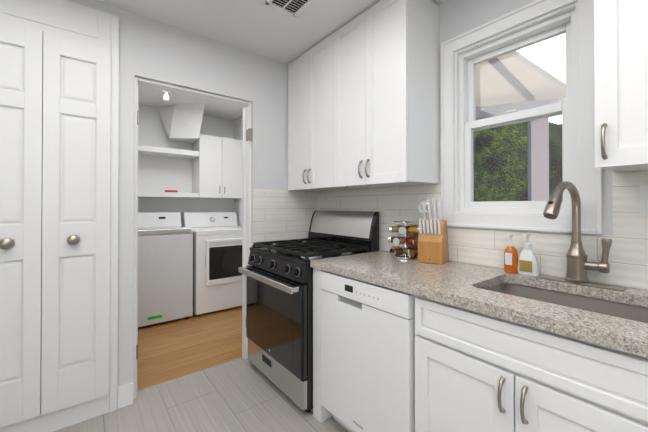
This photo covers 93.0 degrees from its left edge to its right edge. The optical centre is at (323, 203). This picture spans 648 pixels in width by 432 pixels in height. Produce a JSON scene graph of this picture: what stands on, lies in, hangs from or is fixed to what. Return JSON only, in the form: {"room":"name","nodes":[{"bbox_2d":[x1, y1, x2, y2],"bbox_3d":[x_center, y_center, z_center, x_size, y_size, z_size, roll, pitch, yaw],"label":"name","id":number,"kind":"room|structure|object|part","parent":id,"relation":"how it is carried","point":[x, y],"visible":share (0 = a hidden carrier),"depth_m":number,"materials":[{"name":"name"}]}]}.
{"room":"kitchen","nodes":[
{"label":"kitchen","id":0,"kind":"room"},
{"bbox_2d":[41,0,287,386],"bbox_3d":[-1.235,0.023,1.986,2.880,2.450,0.134,0,0,-38],"label":"wall","id":1,"kind":"structure","parent":0,"point":[155,50],"depth_m":2.30,"materials":[{"name":"white paint"}]},
{"bbox_2d":[0,0,118,431],"bbox_3d":[-1.756,0.052,1.430,1.335,2.385,0.099,0,0,-38],"label":"closet door","id":2,"kind":"structure","parent":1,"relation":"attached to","point":[59,82],"depth_m":1.68,"materials":[{"name":"white wood"}]},
{"bbox_3d":[-1.614,0.100,1.534,0.298,2.050,0.088,0,0,-38],"label":"closet door","id":3,"kind":"part","parent":2,"relation":"part of","materials":[{"name":"white wood"}]},
{"bbox_3d":[-1.377,0.101,1.719,0.298,2.050,0.088,0,0,-38],"label":"closet door","id":4,"kind":"part","parent":2,"relation":"part of","materials":[{"name":"white wood"}]},
{"bbox_2d":[118,382,133,408],"bbox_3d":[-1.272,1.191,3.126,1.522,0.130,2.014,0,0,-38],"label":"baseboard","id":5,"kind":"structure","parent":1,"relation":"attached to","point":[126,395],"depth_m":1.89,"materials":[{"name":"white wood"}]},
{"bbox_2d":[138,192,198,197],"bbox_3d":[-2.013,-0.105,3.642,0.934,0.057,0.299,0,0,-38],"label":"shelf","id":6,"kind":"object","parent":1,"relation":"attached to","point":[167,195],"visible":0.56,"depth_m":3.62,"materials":[{"name":"white wood"}]},
{"bbox_2d":[138,145,198,158],"bbox_3d":[-2.013,-0.621,3.646,0.934,0.060,0.299,0,0,-38],"label":"shelf","id":7,"kind":"object","parent":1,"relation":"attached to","point":[162,151],"visible":0.54,"depth_m":3.64,"materials":[{"name":"white wood"}]},
{"bbox_2d":[134,77,250,399],"bbox_3d":[-0.927,0.220,2.242,0.801,2.060,0.102,0,0,-38],"label":"frame","id":8,"kind":"object","parent":1,"relation":"attached to","point":[246,217],"visible":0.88,"depth_m":2.37,"materials":[{"name":"white wood"}]},
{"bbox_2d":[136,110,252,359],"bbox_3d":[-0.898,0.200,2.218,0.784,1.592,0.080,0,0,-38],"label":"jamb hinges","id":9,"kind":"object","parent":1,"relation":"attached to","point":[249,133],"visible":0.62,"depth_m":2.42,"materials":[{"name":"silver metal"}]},
{"bbox_2d":[192,134,242,198],"bbox_3d":[-1.410,-0.466,4.090,0.561,0.785,0.342,0,0,-38],"label":"wall cabinet","id":10,"kind":"object","parent":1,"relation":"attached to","point":[217,167],"visible":1,"depth_m":3.96,"materials":[{"name":"white wood"}]},
{"bbox_2d":[53,306,348,431],"bbox_3d":[-0.709,1.269,1.290,3.160,0.050,5.860,0,0,-38],"label":"floor","id":11,"kind":"structure","parent":0,"point":[241,394],"depth_m":2.05,"materials":[{"name":"tile"}]},
{"bbox_2d":[138,212,192,326],"bbox_3d":[-1.906,0.680,3.410,0.685,1.155,0.690,0,0,-38],"label":"washer","id":12,"kind":"object","parent":11,"relation":"on","point":[165,266],"visible":0.69,"depth_m":3.21,"materials":[{"name":"white metal"}]},
{"bbox_2d":[182,212,241,315],"bbox_3d":[-1.339,0.685,3.845,0.685,1.150,0.706,0,0,-38],"label":"dryer","id":13,"kind":"object","parent":11,"relation":"on","point":[217,259],"visible":0.73,"depth_m":3.54,"materials":[{"name":"white metal"}]},
{"bbox_2d":[238,210,378,411],"bbox_3d":[-0.131,0.654,2.253,0.733,1.192,0.762,0,0,-38],"label":"stove","id":14,"kind":"object","parent":11,"relation":"on","point":[279,312],"visible":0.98,"depth_m":2.05,"materials":[{"name":"black metal"}]},
{"bbox_2d":[313,268,332,422],"bbox_3d":[0.200,0.812,1.967,0.613,0.872,0.078,0,0,-38],"label":"cabinet filler","id":15,"kind":"object","parent":11,"relation":"on","point":[321,413],"visible":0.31,"depth_m":1.77,"materials":[{"name":"white wood"}]},
{"bbox_2d":[320,271,414,431],"bbox_3d":[0.404,0.812,1.688,0.620,0.868,0.607,0,0,-38],"label":"dishwasher","id":16,"kind":"object","parent":11,"relation":"on","point":[367,357],"visible":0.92,"depth_m":1.45,"materials":[{"name":"white metal"}]},
{"bbox_2d":[415,295,647,431],"bbox_3d":[0.825,0.807,1.141,0.649,0.872,0.762,0,0,-38],"label":"base cabinet","id":17,"kind":"object","parent":11,"relation":"on","point":[477,371],"visible":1,"depth_m":0.97,"materials":[{"name":"white wood"}]},
{"bbox_2d":[310,251,647,357],"bbox_3d":[0.850,0.455,1.126,0.633,0.256,2.212,0,0,-38],"label":"countertop","id":18,"kind":"structure","parent":17,"relation":"on","point":[613,319],"depth_m":1.19,"materials":[{"name":"stone"}]},
{"bbox_2d":[388,220,418,258],"bbox_3d":[0.506,0.217,1.906,0.206,0.229,0.205,0,0,-38],"label":"spice rack","id":19,"kind":"object","parent":18,"relation":"on","point":[406,251],"visible":0.96,"depth_m":1.87,"materials":[{"name":"silver metal"}]},
{"bbox_2d":[418,198,448,263],"bbox_3d":[0.621,0.150,1.759,0.143,0.361,0.164,0,0,36],"label":"knife block","id":20,"kind":"object","parent":18,"relation":"on","point":[433,241],"visible":1,"depth_m":1.71,"materials":[{"name":"brown wood"}]},
{"bbox_2d":[504,234,517,272],"bbox_3d":[0.894,0.238,1.472,0.067,0.181,0.058,0,0,-38],"label":"soap bottle","id":21,"kind":"object","parent":18,"relation":"on","point":[510,258],"visible":1,"depth_m":1.45,"materials":[{"name":"orange plastic"}]},
{"bbox_2d":[517,233,538,275],"bbox_3d":[0.934,0.232,1.412,0.069,0.192,0.086,0,0,-38],"label":"soap bottle","id":22,"kind":"object","parent":18,"relation":"on","point":[527,263],"visible":1,"depth_m":1.40,"materials":[{"name":"white plastic"}]},
{"bbox_2d":[485,283,647,322],"bbox_3d":[0.885,0.476,1.121,0.379,0.214,0.574,0,0,-38],"label":"sink basin","id":23,"kind":"object","parent":18,"relation":"in","point":[626,309],"depth_m":1.24,"materials":[{"name":"silver metal"}]},
{"bbox_2d":[539,181,626,290],"bbox_3d":[0.986,0.118,1.216,0.268,0.418,0.273,0,0,-38],"label":"faucet","id":24,"kind":"object","parent":18,"relation":"on","point":[578,265],"visible":1,"depth_m":1.25,"materials":[{"name":"silver metal"}]},
{"bbox_2d":[96,0,446,120],"bbox_3d":[-0.709,-1.226,1.306,3.160,0.040,5.860,0,0,-38],"label":"ceiling","id":25,"kind":"structure","parent":0,"point":[260,27],"depth_m":2.05,"materials":[{"name":"white paint"}]},
{"bbox_2d":[163,91,169,100],"bbox_3d":[-1.611,-1.119,3.139,0.110,0.150,0.110,0,0,-38],"label":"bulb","id":26,"kind":"object","parent":25,"relation":"attached to","point":[165,97],"visible":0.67,"depth_m":3.12,"materials":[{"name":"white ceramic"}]},
{"bbox_2d":[157,104,204,143],"bbox_3d":[-1.702,-0.990,3.767,0.527,0.399,0.496,0,0,-38],"label":"ceiling soffit","id":27,"kind":"structure","parent":25,"relation":"attached to","point":[182,123],"depth_m":3.70,"materials":[{"name":"white paint"}]},
{"bbox_2d":[265,0,313,16],"bbox_3d":[-0.161,-1.197,1.766,0.210,0.011,0.350,0,0,-38],"label":"ceiling vent","id":28,"kind":"object","parent":25,"relation":"in","point":[294,8],"visible":1,"depth_m":1.85,"materials":[{"name":"white metal"}]},
{"bbox_2d":[379,0,644,289],"bbox_3d":[0.484,0.025,2.232,0.130,2.450,5.860,0,0,-38],"label":"wall","id":29,"kind":"structure","parent":0,"point":[456,17],"depth_m":1.69,"materials":[{"name":"white paint"}]},
{"bbox_2d":[288,0,439,190],"bbox_3d":[0.181,-0.649,2.225,0.359,1.082,1.220,0,0,-38],"label":"upper cabinet","id":30,"kind":"object","parent":29,"relation":"attached to","point":[363,99],"visible":1,"depth_m":1.86,"materials":[{"name":"white wood"}]},
{"bbox_2d":[253,170,647,289],"bbox_3d":[0.614,0.102,1.443,0.636,0.454,3.000,0,0,-38],"label":"backsplash","id":31,"kind":"structure","parent":29,"relation":"attached to","point":[278,215],"depth_m":1.67,"materials":[{"name":"tile"}]},
{"bbox_2d":[419,194,428,212],"bbox_3d":[0.625,0.000,1.928,0.006,0.114,0.070,0,0,-38],"label":"electrical outlet plate","id":32,"kind":"object","parent":31,"relation":"attached to","point":[425,197],"visible":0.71,"depth_m":1.93,"materials":[{"name":"white plastic"}]},
{"bbox_2d":[640,184,647,216],"bbox_3d":[1.249,-0.013,1.128,0.010,0.124,0.125,0,0,-38],"label":"switch plate","id":33,"kind":"object","parent":31,"relation":"attached to","point":[643,199],"visible":1,"depth_m":1.17,"materials":[{"name":"white plastic"}]},
{"bbox_2d":[441,0,602,234],"bbox_3d":[0.973,-0.412,1.587,0.154,1.083,0.716,0,0,-38],"label":"window","id":34,"kind":"structure","parent":29,"relation":"in","point":[574,22],"depth_m":1.53,"materials":[{"name":"white wood"}]},
{"bbox_2d":[594,0,647,171],"bbox_3d":[1.340,-0.662,0.744,0.359,1.076,0.995,0,0,-38],"label":"upper cabinet","id":35,"kind":"object","parent":29,"relation":"attached to","point":[621,77],"visible":1,"depth_m":1.00,"materials":[{"name":"white wood"}]},
{"label":"outside","id":36,"kind":"structure","parent":0,"visible":0},
{"bbox_3d":[11.188,1.594,12.891,29.860,0.050,30.000,0,0,-38],"label":"ground","id":37,"kind":"structure","parent":36,"visible":0},
{"bbox_2d":[473,121,562,201],"bbox_3d":[7.181,0.021,7.626,7.337,4.714,13.785,0,0,-38],"label":"hedge","id":38,"kind":"object","parent":37,"relation":"on","point":[501,155],"depth_m":6.66,"materials":[{"name":"green plant"}]},
{"bbox_2d":[476,50,565,200],"bbox_3d":[1.619,0.087,4.137,4.074,2.850,8.000,0,0,-38],"label":"porch","id":39,"kind":"object","parent":37,"relation":"on","point":[540,97],"depth_m":3.52,"materials":[{"name":"grey wood"}]}
]}

